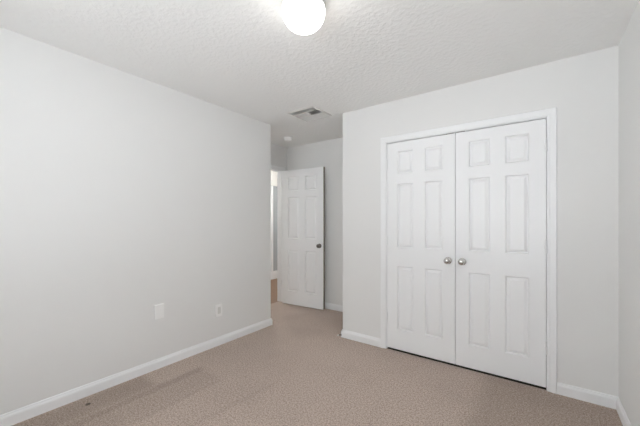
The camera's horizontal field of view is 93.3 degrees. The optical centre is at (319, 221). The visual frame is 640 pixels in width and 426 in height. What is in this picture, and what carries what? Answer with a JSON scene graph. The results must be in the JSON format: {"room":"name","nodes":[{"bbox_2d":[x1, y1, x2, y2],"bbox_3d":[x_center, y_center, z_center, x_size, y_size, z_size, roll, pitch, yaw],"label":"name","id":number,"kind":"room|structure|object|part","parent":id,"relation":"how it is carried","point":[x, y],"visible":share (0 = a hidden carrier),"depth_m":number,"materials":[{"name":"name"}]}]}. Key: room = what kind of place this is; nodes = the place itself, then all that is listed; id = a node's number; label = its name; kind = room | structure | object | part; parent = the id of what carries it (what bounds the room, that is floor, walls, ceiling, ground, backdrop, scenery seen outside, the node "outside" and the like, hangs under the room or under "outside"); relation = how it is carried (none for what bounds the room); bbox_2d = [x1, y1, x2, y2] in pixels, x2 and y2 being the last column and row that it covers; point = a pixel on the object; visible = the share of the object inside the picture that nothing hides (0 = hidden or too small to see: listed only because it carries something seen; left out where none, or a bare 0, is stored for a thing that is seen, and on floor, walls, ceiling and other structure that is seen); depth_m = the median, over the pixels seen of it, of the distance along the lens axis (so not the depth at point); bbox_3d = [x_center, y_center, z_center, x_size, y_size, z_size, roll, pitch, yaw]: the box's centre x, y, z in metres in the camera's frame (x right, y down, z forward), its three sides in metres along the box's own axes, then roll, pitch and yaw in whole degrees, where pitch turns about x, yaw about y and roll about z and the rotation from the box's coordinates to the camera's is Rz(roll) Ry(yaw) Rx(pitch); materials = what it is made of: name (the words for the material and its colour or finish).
{"room":"empty bedroom","nodes":[
{"label":"empty bedroom","id":0,"kind":"room"},
{"bbox_2d":[0,27,270,414],"bbox_3d":[-1.606,0.036,2.392,0.115,2.440,3.277,0,0,36],"label":"wall","id":1,"kind":"structure","parent":0,"point":[123,195],"depth_m":2.31,"materials":[{"name":"paint"}]},
{"bbox_2d":[0,318,272,425],"bbox_3d":[-1.763,1.214,2.585,0.622,0.084,3.175,0,0,36],"label":"baseboard","id":2,"kind":"structure","parent":1,"relation":"attached to","point":[16,416],"depth_m":2.32,"materials":[{"name":"paint"}]},
{"bbox_2d":[154,303,163,319],"bbox_3d":[-1.380,0.770,2.597,0.010,0.122,0.078,0,0,36],"label":"blank cover plate","id":3,"kind":"object","parent":1,"relation":"attached to","point":[158,309],"visible":1,"depth_m":2.59,"materials":[{"name":"plastic"}]},
{"bbox_2d":[215,303,221,316],"bbox_3d":[-1.029,0.900,3.079,0.012,0.122,0.078,0,0,36],"label":"power outlet","id":4,"kind":"object","parent":1,"relation":"attached to","point":[218,308],"visible":1,"depth_m":3.07,"materials":[{"name":"plastic"}]},
{"bbox_2d":[271,171,276,185],"bbox_3d":[-1.699,-0.989,5.918,0.300,0.390,2.985,0,0,36],"label":"wall","id":5,"kind":"structure","parent":0,"point":[273,173],"depth_m":6.62,"materials":[{"name":"white paint"}]},
{"bbox_2d":[273,186,276,270],"bbox_3d":[-1.669,0.231,5.896,0.115,2.050,2.985,0,0,36],"label":"wall","id":6,"kind":"structure","parent":0,"point":[274,187],"depth_m":6.71,"materials":[{"name":"paint"}]},
{"bbox_2d":[271,185,272,271],"bbox_3d":[-1.054,0.146,6.611,0.040,1.880,0.055,0,0,36],"label":"trim","id":7,"kind":"structure","parent":6,"relation":"attached to","point":[271,185],"depth_m":6.58,"materials":[{"name":"paint"}]},
{"bbox_2d":[271,270,276,279],"bbox_3d":[-1.616,1.174,5.860,0.013,0.176,2.950,0,0,36],"label":"baseboard","id":8,"kind":"structure","parent":6,"relation":"attached to","point":[274,273],"depth_m":6.69,"materials":[{"name":"paint"}]},
{"bbox_2d":[271,144,286,170],"bbox_3d":[-0.822,0.036,4.524,0.095,2.440,1.095,0,0,36],"label":"wall","id":9,"kind":"structure","parent":0,"point":[278,153],"depth_m":4.71,"materials":[{"name":"paint"}]},
{"bbox_2d":[271,165,284,301],"bbox_3d":[-0.868,0.200,4.446,0.112,2.113,0.924,0,0,36],"label":"door frame","id":10,"kind":"structure","parent":9,"relation":"attached to","point":[277,169],"depth_m":4.78,"materials":[{"name":"paint"}]},
{"bbox_3d":[-0.830,0.200,4.418,0.016,2.113,0.924,0,0,36],"label":"casing","id":11,"kind":"part","parent":10,"relation":"part of","materials":[{"name":"paint"}]},
{"bbox_2d":[281,167,324,309],"bbox_3d":[-0.264,0.231,4.481,0.754,2.026,0.160,0,0,31],"label":"door","id":12,"kind":"structure","parent":9,"relation":"in","point":[303,190],"depth_m":4.45,"materials":[{"name":"paint"}]},
{"bbox_3d":[-0.391,-0.575,4.558,0.183,0.200,0.033,0,0,31],"label":"raised panel","id":13,"kind":"part","parent":12,"relation":"part of","materials":[{"name":"paint"}]},
{"bbox_3d":[-0.391,-0.060,4.558,0.183,0.602,0.033,0,0,31],"label":"raised panel","id":14,"kind":"part","parent":12,"relation":"part of","materials":[{"name":"paint"}]},
{"bbox_3d":[-0.391,0.736,4.558,0.183,0.596,0.033,0,0,31],"label":"raised panel","id":15,"kind":"part","parent":12,"relation":"part of","materials":[{"name":"paint"}]},
{"bbox_3d":[-0.126,-0.575,4.399,0.183,0.200,0.033,0,0,31],"label":"raised panel","id":16,"kind":"part","parent":12,"relation":"part of","materials":[{"name":"paint"}]},
{"bbox_3d":[-0.126,-0.060,4.399,0.183,0.602,0.033,0,0,31],"label":"raised panel","id":17,"kind":"part","parent":12,"relation":"part of","materials":[{"name":"paint"}]},
{"bbox_3d":[-0.126,0.736,4.399,0.183,0.596,0.033,0,0,31],"label":"raised panel","id":18,"kind":"part","parent":12,"relation":"part of","materials":[{"name":"paint"}]},
{"bbox_2d":[287,137,342,305],"bbox_3d":[1.050,0.036,3.771,3.819,2.440,0.115,0,0,36],"label":"wall","id":19,"kind":"structure","parent":0,"point":[328,154],"depth_m":4.34,"materials":[{"name":"paint"}]},
{"bbox_2d":[325,302,342,311],"bbox_3d":[0.096,1.214,4.385,1.517,0.084,0.013,0,0,36],"label":"baseboard","id":20,"kind":"structure","parent":19,"relation":"attached to","point":[331,306],"depth_m":4.30,"materials":[{"name":"paint"}]},
{"bbox_2d":[12,279,622,425],"bbox_3d":[-0.488,1.296,3.291,5.745,0.080,6.045,0,0,36],"label":"floor","id":21,"kind":"structure","parent":0,"point":[296,370],"depth_m":2.23,"materials":[{"name":"carpet"}]},
{"bbox_2d":[0,0,638,147],"bbox_3d":[-0.488,-1.234,3.291,5.745,0.100,6.045,0,0,36],"label":"ceiling","id":22,"kind":"structure","parent":0,"point":[239,56],"depth_m":2.02,"materials":[{"name":"white paint"}]},
{"bbox_2d":[284,137,291,141],"bbox_3d":[-0.452,-1.159,4.263,0.124,0.049,0.124,0,0,36],"label":"smoke detector","id":23,"kind":"object","parent":22,"relation":"attached to","point":[287,139],"visible":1,"depth_m":4.22,"materials":[{"name":"plastic"}]},
{"bbox_2d":[282,0,324,34],"bbox_3d":[-0.087,-1.101,1.610,0.232,0.166,0.232,0,0,36],"label":"ceiling light","id":24,"kind":"object","parent":22,"relation":"attached to","point":[303,17],"visible":1,"depth_m":1.55,"materials":[{"name":"frosted white glass"}]},
{"bbox_2d":[288,106,331,121],"bbox_3d":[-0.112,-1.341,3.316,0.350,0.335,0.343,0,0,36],"label":"ceiling vent","id":25,"kind":"object","parent":22,"relation":"in","point":[303,114],"visible":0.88,"depth_m":3.31,"materials":[{"name":"metal"}]},
{"bbox_2d":[343,45,618,396],"bbox_3d":[1.157,0.036,2.709,2.169,2.440,0.115,0,0,36],"label":"wall","id":26,"kind":"structure","parent":0,"point":[583,88],"depth_m":2.19,"materials":[{"name":"paint"}]},
{"bbox_2d":[341,329,380,346],"bbox_3d":[0.649,1.214,3.482,0.466,0.084,0.796,0,0,36],"label":"baseboard","id":27,"kind":"structure","parent":26,"relation":"attached to","point":[362,338],"depth_m":3.15,"materials":[{"name":"paint"}]},
{"bbox_2d":[386,133,455,363],"bbox_3d":[0.909,0.230,2.805,0.636,2.017,0.098,0,0,36],"label":"door","id":28,"kind":"structure","parent":26,"relation":"in","point":[421,173],"depth_m":2.79,"materials":[{"name":"paint"}]},
{"bbox_3d":[0.824,-0.575,2.906,0.137,0.200,0.033,0,0,36],"label":"raised panel","id":29,"kind":"part","parent":28,"relation":"part of","materials":[{"name":"paint"}]},
{"bbox_3d":[0.824,-0.060,2.906,0.137,0.602,0.033,0,0,36],"label":"raised panel","id":30,"kind":"part","parent":28,"relation":"part of","materials":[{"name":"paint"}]},
{"bbox_3d":[0.824,0.736,2.906,0.137,0.596,0.033,0,0,36],"label":"raised panel","id":31,"kind":"part","parent":28,"relation":"part of","materials":[{"name":"paint"}]},
{"bbox_3d":[1.037,-0.575,2.751,0.137,0.200,0.033,0,0,36],"label":"raised panel","id":32,"kind":"part","parent":28,"relation":"part of","materials":[{"name":"paint"}]},
{"bbox_3d":[1.037,-0.060,2.751,0.137,0.602,0.033,0,0,36],"label":"raised panel","id":33,"kind":"part","parent":28,"relation":"part of","materials":[{"name":"paint"}]},
{"bbox_3d":[1.037,0.736,2.751,0.137,0.596,0.033,0,0,36],"label":"raised panel","id":34,"kind":"part","parent":28,"relation":"part of","materials":[{"name":"paint"}]},
{"bbox_3d":[1.111,0.340,2.638,0.055,0.055,0.064,0,0,36],"label":"knob","id":35,"kind":"part","parent":28,"relation":"part of","materials":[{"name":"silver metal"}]},
{"bbox_2d":[381,107,556,393],"bbox_3d":[1.204,0.208,2.665,1.391,2.096,0.132,0,0,36],"label":"door frame","id":36,"kind":"structure","parent":26,"relation":"attached to","point":[550,114],"depth_m":2.25,"materials":[{"name":"paint"}]},
{"bbox_2d":[456,119,546,387],"bbox_3d":[1.428,0.230,2.429,0.637,2.017,0.098,0,0,36],"label":"door","id":37,"kind":"structure","parent":26,"relation":"in","point":[501,242],"depth_m":2.42,"materials":[{"name":"paint"}]},
{"bbox_3d":[1.204,0.340,2.570,0.055,0.055,0.064,0,0,36],"label":"knob","id":38,"kind":"part","parent":37,"relation":"part of","materials":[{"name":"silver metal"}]},
{"bbox_3d":[1.337,-0.575,2.534,0.138,0.200,0.033,0,0,36],"label":"raised panel","id":39,"kind":"part","parent":37,"relation":"part of","materials":[{"name":"paint"}]},
{"bbox_3d":[1.337,-0.060,2.534,0.138,0.602,0.033,0,0,36],"label":"raised panel","id":40,"kind":"part","parent":37,"relation":"part of","materials":[{"name":"paint"}]},
{"bbox_3d":[1.337,0.736,2.534,0.138,0.596,0.033,0,0,36],"label":"raised panel","id":41,"kind":"part","parent":37,"relation":"part of","materials":[{"name":"paint"}]},
{"bbox_3d":[1.551,-0.575,2.379,0.138,0.200,0.033,0,0,36],"label":"raised panel","id":42,"kind":"part","parent":37,"relation":"part of","materials":[{"name":"paint"}]},
{"bbox_3d":[1.551,-0.060,2.379,0.138,0.602,0.033,0,0,36],"label":"raised panel","id":43,"kind":"part","parent":37,"relation":"part of","materials":[{"name":"paint"}]},
{"bbox_3d":[1.551,0.736,2.379,0.138,0.596,0.033,0,0,36],"label":"raised panel","id":44,"kind":"part","parent":37,"relation":"part of","materials":[{"name":"paint"}]},
{"bbox_2d":[557,382,618,408],"bbox_3d":[1.866,1.214,2.116,0.325,0.084,0.013,0,0,36],"label":"baseboard","id":45,"kind":"structure","parent":26,"relation":"attached to","point":[606,400],"depth_m":2.11,"materials":[{"name":"paint"}]},
{"bbox_2d":[619,0,639,425],"bbox_3d":[1.266,0.036,0.914,0.115,2.440,4.257,0,0,36],"label":"wall","id":46,"kind":"structure","parent":0,"point":[629,45],"depth_m":1.78,"materials":[{"name":"paint"}]},
{"bbox_2d":[616,398,631,425],"bbox_3d":[1.010,1.214,0.670,0.013,0.084,3.331,0,0,36],"label":"baseboard","id":47,"kind":"structure","parent":46,"relation":"attached to","point":[621,412],"depth_m":1.89,"materials":[{"name":"paint"}]}
]}

